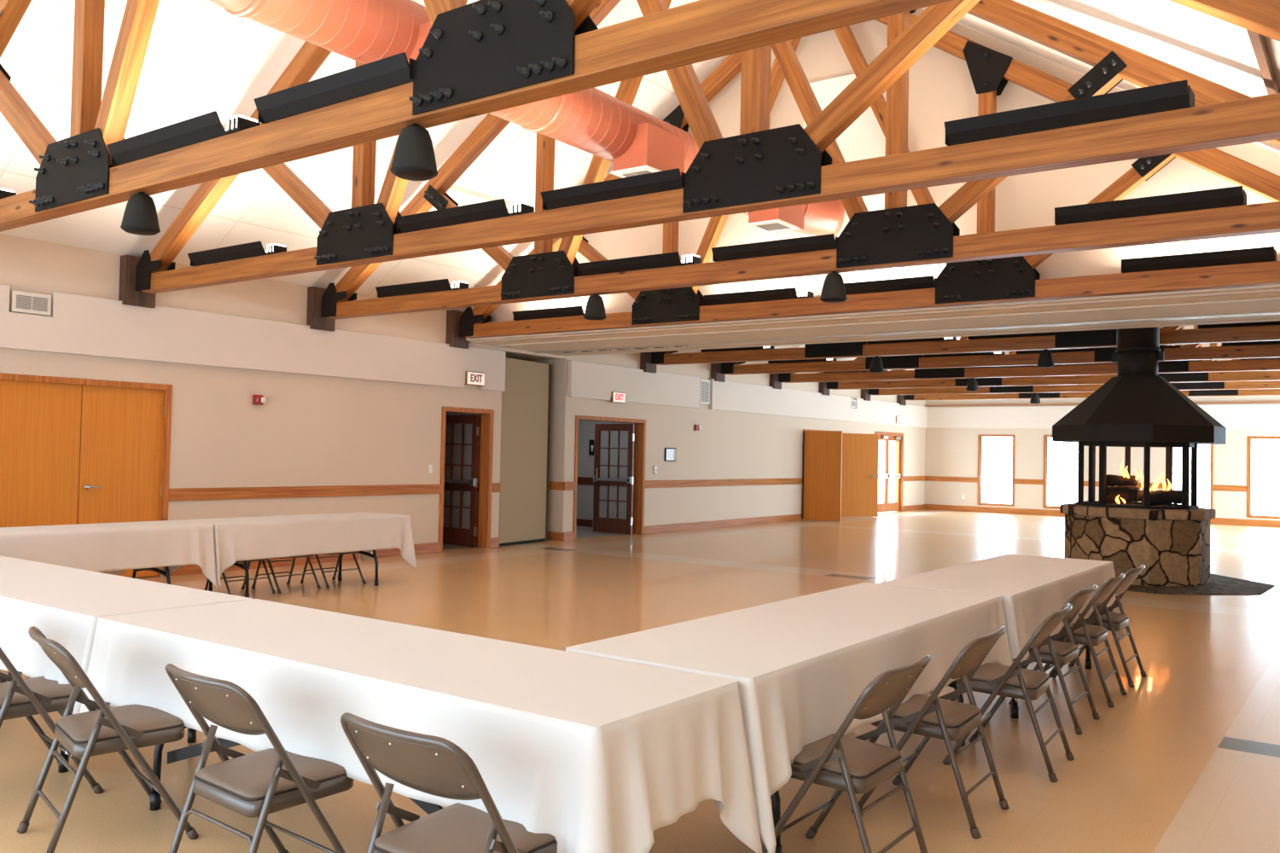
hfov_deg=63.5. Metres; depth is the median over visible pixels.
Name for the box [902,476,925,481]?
trim
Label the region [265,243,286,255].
lamp
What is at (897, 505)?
door
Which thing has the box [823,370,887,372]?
uplight
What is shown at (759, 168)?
roof truss
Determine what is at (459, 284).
lamp
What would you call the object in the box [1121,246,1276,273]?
uplight
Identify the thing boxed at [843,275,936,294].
uplight
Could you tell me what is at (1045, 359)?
speaker
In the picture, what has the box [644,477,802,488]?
trim
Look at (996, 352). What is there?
lamp
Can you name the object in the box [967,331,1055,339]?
uplight
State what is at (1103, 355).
roof truss
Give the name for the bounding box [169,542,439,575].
baseboard
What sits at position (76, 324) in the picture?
trim
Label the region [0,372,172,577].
door
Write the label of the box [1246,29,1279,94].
batten
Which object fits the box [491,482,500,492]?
trim
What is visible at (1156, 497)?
log
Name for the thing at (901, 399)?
roof truss
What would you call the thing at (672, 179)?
uplight
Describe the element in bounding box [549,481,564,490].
trim
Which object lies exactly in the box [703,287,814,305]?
uplight
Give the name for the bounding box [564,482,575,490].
trim
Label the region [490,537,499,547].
baseboard
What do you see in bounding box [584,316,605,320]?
speaker grille
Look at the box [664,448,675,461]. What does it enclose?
picture frame
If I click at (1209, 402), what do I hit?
trim
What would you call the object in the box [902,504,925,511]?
baseboard
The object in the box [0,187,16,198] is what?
uplight
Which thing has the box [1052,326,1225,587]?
fireplace
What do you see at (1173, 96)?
uplight
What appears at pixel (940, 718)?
folding chair
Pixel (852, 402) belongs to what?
air vent
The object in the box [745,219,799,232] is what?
grille
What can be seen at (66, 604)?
tablecloth
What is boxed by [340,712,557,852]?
folding chair
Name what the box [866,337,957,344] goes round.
uplight
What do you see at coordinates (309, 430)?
wall
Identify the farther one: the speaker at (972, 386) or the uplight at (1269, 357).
the speaker at (972, 386)
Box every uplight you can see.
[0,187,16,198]
[106,110,259,165]
[187,241,286,266]
[253,52,415,123]
[375,279,468,297]
[395,198,534,232]
[512,305,585,320]
[540,168,685,209]
[577,251,701,276]
[700,345,774,352]
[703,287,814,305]
[711,233,837,261]
[768,358,836,363]
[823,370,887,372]
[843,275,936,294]
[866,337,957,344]
[923,351,1005,357]
[943,80,1194,145]
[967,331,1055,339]
[968,365,1036,368]
[1015,348,1094,354]
[1053,362,1117,366]
[1054,186,1246,225]
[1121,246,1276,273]
[1197,320,1279,328]
[1221,340,1279,346]
[1240,357,1279,360]
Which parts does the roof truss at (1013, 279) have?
heel plate, heel plate, gusset plate, ridge plate, ridge plate, gusset plate, gusset plate, ridge plate, ridge plate, gusset plate, splice plate, splice plate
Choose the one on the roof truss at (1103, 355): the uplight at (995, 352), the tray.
the uplight at (995, 352)
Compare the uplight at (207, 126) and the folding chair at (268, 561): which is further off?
the folding chair at (268, 561)
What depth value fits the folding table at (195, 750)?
4.27 m
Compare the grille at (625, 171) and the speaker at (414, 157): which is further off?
the grille at (625, 171)
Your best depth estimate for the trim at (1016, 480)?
29.17 m
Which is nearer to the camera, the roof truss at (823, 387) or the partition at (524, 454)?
the partition at (524, 454)
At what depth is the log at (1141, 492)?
13.70 m
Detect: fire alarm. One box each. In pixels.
[252,395,266,405]
[694,424,701,430]
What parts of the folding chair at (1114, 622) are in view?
seat, leg, backrest, leg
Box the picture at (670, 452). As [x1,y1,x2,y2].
[666,448,674,460]
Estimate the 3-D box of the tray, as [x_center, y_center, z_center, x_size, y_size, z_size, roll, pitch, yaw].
[6.528,1.034,13.590,1.392,0.034,1.392,0,-2,36]
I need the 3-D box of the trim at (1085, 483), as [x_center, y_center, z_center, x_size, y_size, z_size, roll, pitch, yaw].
[12.976,1.565,27.739,2.170,0.143,0.022,0,-2,36]
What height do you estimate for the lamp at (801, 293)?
0.095 m
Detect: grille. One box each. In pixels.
[122,226,158,235]
[392,168,436,180]
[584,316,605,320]
[610,165,662,178]
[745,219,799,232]
[821,298,845,302]
[869,371,883,372]
[1037,366,1053,367]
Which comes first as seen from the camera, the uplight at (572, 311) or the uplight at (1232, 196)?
the uplight at (1232, 196)
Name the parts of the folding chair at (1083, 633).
seat, leg, backrest, leg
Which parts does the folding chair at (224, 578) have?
leg, leg, leg frame, seat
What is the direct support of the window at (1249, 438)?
in the wall at (949, 452)
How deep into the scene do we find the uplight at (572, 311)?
14.15 m
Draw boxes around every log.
[1105,474,1139,486]
[1105,485,1140,502]
[1137,489,1152,501]
[1141,489,1181,506]
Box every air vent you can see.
[11,290,51,315]
[699,379,709,404]
[850,399,855,407]
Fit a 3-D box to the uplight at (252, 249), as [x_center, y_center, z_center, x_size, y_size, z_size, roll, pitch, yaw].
[-4.004,-1.708,10.269,1.406,0.118,0.233,0,-2,36]
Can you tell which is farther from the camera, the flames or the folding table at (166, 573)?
the flames
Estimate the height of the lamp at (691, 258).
0.095 m
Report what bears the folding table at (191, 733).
on the floor
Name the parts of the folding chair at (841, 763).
seat, leg, backrest, leg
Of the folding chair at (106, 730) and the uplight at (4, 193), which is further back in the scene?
the uplight at (4, 193)
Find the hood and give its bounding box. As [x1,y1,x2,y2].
[1052,375,1225,448]
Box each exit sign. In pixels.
[464,371,484,386]
[610,391,625,403]
[896,415,901,423]
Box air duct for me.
[209,0,844,236]
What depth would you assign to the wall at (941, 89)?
11.29 m
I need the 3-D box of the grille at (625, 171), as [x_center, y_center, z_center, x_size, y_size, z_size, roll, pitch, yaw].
[0.030,-2.175,8.943,0.390,0.015,0.435,0,-2,36]
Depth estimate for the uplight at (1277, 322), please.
13.59 m
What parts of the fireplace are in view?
post, post, post, post, fire grate, post, post, post, post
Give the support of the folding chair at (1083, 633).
on the floor
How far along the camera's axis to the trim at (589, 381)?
18.88 m
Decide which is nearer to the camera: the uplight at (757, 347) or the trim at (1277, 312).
the trim at (1277, 312)
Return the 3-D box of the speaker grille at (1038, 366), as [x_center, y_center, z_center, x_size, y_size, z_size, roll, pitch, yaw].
[5.928,-0.870,15.106,0.216,0.018,0.216,0,-2,36]
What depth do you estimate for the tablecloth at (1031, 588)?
6.58 m
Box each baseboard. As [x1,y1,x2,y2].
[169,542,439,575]
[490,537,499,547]
[547,531,562,541]
[562,531,573,541]
[643,513,802,534]
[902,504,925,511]
[925,504,1279,527]
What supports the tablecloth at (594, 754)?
on the folding table at (195, 750)
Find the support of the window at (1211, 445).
in the wall at (949, 452)
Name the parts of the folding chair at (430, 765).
leg, backrest, seat, leg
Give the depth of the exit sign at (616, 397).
18.47 m
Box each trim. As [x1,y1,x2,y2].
[0,285,506,391]
[168,483,441,500]
[465,284,1279,345]
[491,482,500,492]
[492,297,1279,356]
[534,311,1279,353]
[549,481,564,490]
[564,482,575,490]
[567,360,699,408]
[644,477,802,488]
[709,378,927,428]
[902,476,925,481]
[924,401,1279,406]
[925,476,977,482]
[926,404,1279,429]
[1014,478,1043,484]
[1083,481,1163,488]
[1213,484,1246,491]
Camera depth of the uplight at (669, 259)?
10.28 m
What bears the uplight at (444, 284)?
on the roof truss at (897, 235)
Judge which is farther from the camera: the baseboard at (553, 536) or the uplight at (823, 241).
the baseboard at (553, 536)
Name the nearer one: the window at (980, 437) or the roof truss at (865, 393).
the roof truss at (865, 393)
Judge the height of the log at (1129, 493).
0.224 m
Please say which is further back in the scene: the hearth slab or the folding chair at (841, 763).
the hearth slab
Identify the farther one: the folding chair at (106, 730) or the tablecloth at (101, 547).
the tablecloth at (101, 547)
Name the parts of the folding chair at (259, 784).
leg, backrest, leg, seat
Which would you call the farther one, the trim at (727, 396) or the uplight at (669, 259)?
the trim at (727, 396)
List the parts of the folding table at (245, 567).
leg, leg, leg, leg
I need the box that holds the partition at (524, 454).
[498,357,550,546]
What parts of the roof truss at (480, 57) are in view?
splice plate, gusset plate, gusset plate, gusset plate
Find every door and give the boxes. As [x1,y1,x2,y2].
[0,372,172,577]
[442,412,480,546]
[572,415,645,541]
[802,429,878,522]
[874,431,903,512]
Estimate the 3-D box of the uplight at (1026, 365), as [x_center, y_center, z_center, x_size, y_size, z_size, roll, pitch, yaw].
[7.177,-1.221,20.290,1.406,0.118,0.233,0,-2,36]
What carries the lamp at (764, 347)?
attached to the uplight at (757, 347)
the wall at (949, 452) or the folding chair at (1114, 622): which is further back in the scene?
the wall at (949, 452)
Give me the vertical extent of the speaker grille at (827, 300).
0.018 m
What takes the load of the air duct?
attached to the wall at (864, 138)
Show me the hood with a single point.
(1126, 411)
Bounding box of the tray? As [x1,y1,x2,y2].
[1076,500,1198,509]
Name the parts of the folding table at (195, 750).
leg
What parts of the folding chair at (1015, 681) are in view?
seat, leg, backrest, leg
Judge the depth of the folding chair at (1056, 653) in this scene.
5.93 m
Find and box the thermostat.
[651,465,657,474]
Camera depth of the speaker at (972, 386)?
20.62 m
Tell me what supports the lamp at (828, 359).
attached to the uplight at (823, 359)
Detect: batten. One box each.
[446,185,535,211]
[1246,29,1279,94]
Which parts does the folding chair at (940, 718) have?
seat, leg, backrest, leg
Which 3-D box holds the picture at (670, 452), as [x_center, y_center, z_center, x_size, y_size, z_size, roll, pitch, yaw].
[0.579,0.542,19.955,0.002,0.220,0.250,0,-2,36]
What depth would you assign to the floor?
6.43 m
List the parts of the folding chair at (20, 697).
leg, seat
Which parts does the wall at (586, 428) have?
skirting, chair rail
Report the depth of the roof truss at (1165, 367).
20.09 m
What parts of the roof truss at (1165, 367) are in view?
heel plate, gusset plate, gusset plate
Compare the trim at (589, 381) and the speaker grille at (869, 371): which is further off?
the trim at (589, 381)
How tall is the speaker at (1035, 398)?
0.268 m
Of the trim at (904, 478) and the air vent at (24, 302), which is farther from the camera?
the trim at (904, 478)
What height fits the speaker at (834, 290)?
0.268 m
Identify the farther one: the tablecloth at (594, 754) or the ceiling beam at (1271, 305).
the ceiling beam at (1271, 305)
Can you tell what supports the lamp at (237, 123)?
attached to the uplight at (207, 126)
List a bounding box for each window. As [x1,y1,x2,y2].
[977,434,1014,506]
[1042,435,1078,508]
[1210,444,1213,508]
[1247,436,1279,518]
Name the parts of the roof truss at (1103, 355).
heel plate, gusset plate, gusset plate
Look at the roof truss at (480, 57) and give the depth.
5.07 m
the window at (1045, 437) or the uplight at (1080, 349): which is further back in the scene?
the window at (1045, 437)
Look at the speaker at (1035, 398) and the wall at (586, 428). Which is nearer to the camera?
the wall at (586, 428)
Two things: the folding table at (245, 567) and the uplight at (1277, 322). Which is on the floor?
the folding table at (245, 567)
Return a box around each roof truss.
[0,0,953,232]
[118,0,1279,308]
[306,0,1279,331]
[445,13,1279,349]
[640,325,1279,372]
[710,325,1279,382]
[769,326,1279,389]
[818,325,1279,395]
[861,325,1279,401]
[896,343,1279,405]
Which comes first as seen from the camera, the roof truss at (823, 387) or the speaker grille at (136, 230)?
the speaker grille at (136, 230)
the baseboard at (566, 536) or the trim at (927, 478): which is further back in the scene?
the trim at (927, 478)
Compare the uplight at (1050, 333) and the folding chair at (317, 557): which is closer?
the folding chair at (317, 557)
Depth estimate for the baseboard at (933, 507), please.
29.06 m
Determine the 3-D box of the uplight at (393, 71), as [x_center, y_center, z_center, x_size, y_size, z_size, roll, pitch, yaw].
[-1.598,-1.777,5.533,1.262,0.118,0.233,0,-2,36]
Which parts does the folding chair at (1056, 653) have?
seat, leg, backrest, leg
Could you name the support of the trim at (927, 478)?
attached to the wall at (949, 452)
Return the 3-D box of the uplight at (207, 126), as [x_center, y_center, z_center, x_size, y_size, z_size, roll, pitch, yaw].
[-2.859,-1.780,6.447,1.406,0.118,0.233,0,-2,36]
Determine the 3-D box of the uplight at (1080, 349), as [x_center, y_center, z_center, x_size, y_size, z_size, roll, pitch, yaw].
[6.987,-1.299,17.374,1.262,0.118,0.233,0,-2,36]
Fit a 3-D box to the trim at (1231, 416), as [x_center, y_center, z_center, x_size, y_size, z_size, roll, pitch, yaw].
[13.369,-0.253,27.491,11.750,0.625,0.080,0,-2,36]
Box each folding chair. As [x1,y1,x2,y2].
[0,647,103,794]
[16,626,198,852]
[164,663,353,852]
[203,558,275,594]
[251,554,320,593]
[300,551,366,587]
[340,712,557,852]
[762,654,930,852]
[851,626,1008,839]
[942,603,1074,782]
[985,584,1099,735]
[1043,573,1127,708]
[1051,564,1146,687]
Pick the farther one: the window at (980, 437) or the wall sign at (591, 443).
the window at (980, 437)
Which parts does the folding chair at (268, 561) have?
leg, leg, leg frame, seat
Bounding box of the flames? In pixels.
[1115,461,1170,504]
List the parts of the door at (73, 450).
handle, kick plate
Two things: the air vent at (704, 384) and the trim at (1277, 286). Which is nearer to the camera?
the trim at (1277, 286)
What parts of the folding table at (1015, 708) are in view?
leg, leg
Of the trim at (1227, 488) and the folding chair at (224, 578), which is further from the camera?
the trim at (1227, 488)
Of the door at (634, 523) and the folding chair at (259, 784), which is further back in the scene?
the door at (634, 523)
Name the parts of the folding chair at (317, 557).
leg, leg, seat, leg frame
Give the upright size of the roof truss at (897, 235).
4.099 m
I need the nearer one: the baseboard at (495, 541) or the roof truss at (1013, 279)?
the roof truss at (1013, 279)
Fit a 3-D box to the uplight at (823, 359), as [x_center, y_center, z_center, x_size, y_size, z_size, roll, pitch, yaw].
[3.159,-1.309,20.149,1.406,0.118,0.233,0,-2,36]
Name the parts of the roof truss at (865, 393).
heel plate, gusset plate, gusset plate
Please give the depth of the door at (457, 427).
16.42 m
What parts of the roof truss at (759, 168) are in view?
heel plate, heel plate, gusset plate, gusset plate, gusset plate, gusset plate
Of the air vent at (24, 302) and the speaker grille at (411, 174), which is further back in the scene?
the air vent at (24, 302)
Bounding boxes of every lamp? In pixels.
[224,114,259,134]
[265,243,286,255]
[450,280,468,290]
[508,201,534,215]
[680,254,701,265]
[762,345,774,349]
[797,289,814,298]
[826,358,836,361]
[944,337,957,340]
[994,351,1005,354]
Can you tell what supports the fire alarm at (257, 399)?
attached to the wall at (309, 430)
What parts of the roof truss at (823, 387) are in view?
heel plate, gusset plate, gusset plate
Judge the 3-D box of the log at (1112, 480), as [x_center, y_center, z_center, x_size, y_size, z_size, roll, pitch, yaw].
[6.399,0.728,13.736,0.413,0.173,0.162,1,-2,21]
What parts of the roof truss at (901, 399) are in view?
heel plate, gusset plate, gusset plate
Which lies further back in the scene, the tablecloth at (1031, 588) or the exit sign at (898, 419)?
the exit sign at (898, 419)
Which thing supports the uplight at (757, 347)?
on the roof truss at (1104, 338)
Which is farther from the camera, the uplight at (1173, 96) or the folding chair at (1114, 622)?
the folding chair at (1114, 622)
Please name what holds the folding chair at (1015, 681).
on the floor
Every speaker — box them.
[120,192,160,235]
[389,123,438,180]
[583,294,606,320]
[820,271,847,302]
[868,355,884,372]
[965,378,978,391]
[1029,392,1040,403]
[1036,349,1053,367]
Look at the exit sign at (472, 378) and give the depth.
15.57 m
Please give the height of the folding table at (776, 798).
0.742 m
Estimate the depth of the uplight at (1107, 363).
19.39 m
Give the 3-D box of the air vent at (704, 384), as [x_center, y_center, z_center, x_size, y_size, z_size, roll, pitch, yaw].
[1.309,-0.699,20.897,0.023,0.490,0.370,0,-2,36]
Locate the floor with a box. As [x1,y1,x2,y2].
[0,509,1279,852]
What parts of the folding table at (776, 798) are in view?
leg, leg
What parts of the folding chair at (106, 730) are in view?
leg, backrest, leg, seat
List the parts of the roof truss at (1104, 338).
heel plate, gusset plate, gusset plate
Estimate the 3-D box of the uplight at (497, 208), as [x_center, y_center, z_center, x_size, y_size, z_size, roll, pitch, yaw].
[-1.438,-1.701,8.408,1.406,0.118,0.233,0,-2,36]
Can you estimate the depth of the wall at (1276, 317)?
13.28 m
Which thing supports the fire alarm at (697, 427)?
attached to the wall at (309, 430)
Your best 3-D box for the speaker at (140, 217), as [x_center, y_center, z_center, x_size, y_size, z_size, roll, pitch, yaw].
[-3.267,-1.397,6.766,0.238,0.268,0.238,0,-2,36]
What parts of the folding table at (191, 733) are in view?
leg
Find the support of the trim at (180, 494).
attached to the wall at (309, 430)
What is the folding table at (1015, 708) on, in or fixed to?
on the floor
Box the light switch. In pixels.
[428,465,432,473]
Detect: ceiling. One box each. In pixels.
[0,0,1279,372]
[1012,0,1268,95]
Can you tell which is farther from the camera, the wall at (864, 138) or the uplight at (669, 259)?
the wall at (864, 138)
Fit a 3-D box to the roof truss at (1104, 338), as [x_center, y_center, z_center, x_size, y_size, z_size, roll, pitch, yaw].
[4.889,-3.045,15.948,11.720,4.099,0.347,0,-2,36]
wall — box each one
[0,233,925,544]
[468,8,1279,343]
[505,352,634,543]
[555,317,1279,355]
[801,73,901,296]
[924,325,1279,521]
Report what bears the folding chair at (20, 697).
on the floor
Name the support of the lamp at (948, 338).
attached to the uplight at (947, 338)
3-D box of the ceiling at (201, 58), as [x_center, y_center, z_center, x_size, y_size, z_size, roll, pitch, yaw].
[3.980,-3.476,14.692,12.080,3.967,32.380,0,-2,36]
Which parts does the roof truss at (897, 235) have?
heel plate, heel plate, splice plate, splice plate, gusset plate, gusset plate, gusset plate, gusset plate, splice plate, splice plate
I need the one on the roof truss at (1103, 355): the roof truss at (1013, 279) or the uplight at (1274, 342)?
the uplight at (1274, 342)
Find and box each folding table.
[8,672,196,773]
[131,566,170,584]
[149,727,443,814]
[208,550,378,598]
[771,680,965,852]
[1011,645,1091,718]
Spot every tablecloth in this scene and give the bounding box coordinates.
[0,520,216,588]
[0,556,252,754]
[70,599,762,852]
[165,512,417,588]
[565,582,1018,852]
[878,553,1125,701]
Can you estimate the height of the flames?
0.567 m
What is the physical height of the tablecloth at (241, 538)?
0.589 m
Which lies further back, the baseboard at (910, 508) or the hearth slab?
the baseboard at (910, 508)
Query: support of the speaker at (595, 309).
hanging from the roof truss at (897, 235)
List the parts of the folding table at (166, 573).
leg, leg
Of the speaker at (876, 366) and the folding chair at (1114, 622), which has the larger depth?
the speaker at (876, 366)
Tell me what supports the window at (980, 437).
in the wall at (949, 452)
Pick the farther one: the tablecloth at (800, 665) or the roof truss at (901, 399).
the roof truss at (901, 399)
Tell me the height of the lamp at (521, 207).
0.095 m
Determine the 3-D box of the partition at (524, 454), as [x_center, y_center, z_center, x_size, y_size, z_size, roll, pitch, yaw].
[-1.890,0.409,16.827,0.060,2.965,1.341,0,-2,28]
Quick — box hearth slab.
[1126,573,1274,594]
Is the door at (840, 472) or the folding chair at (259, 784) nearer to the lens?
the folding chair at (259, 784)
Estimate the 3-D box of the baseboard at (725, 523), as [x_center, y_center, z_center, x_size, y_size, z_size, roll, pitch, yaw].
[1.942,2.040,21.867,0.020,0.150,6.400,0,-2,36]
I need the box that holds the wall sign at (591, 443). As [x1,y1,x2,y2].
[588,439,594,455]

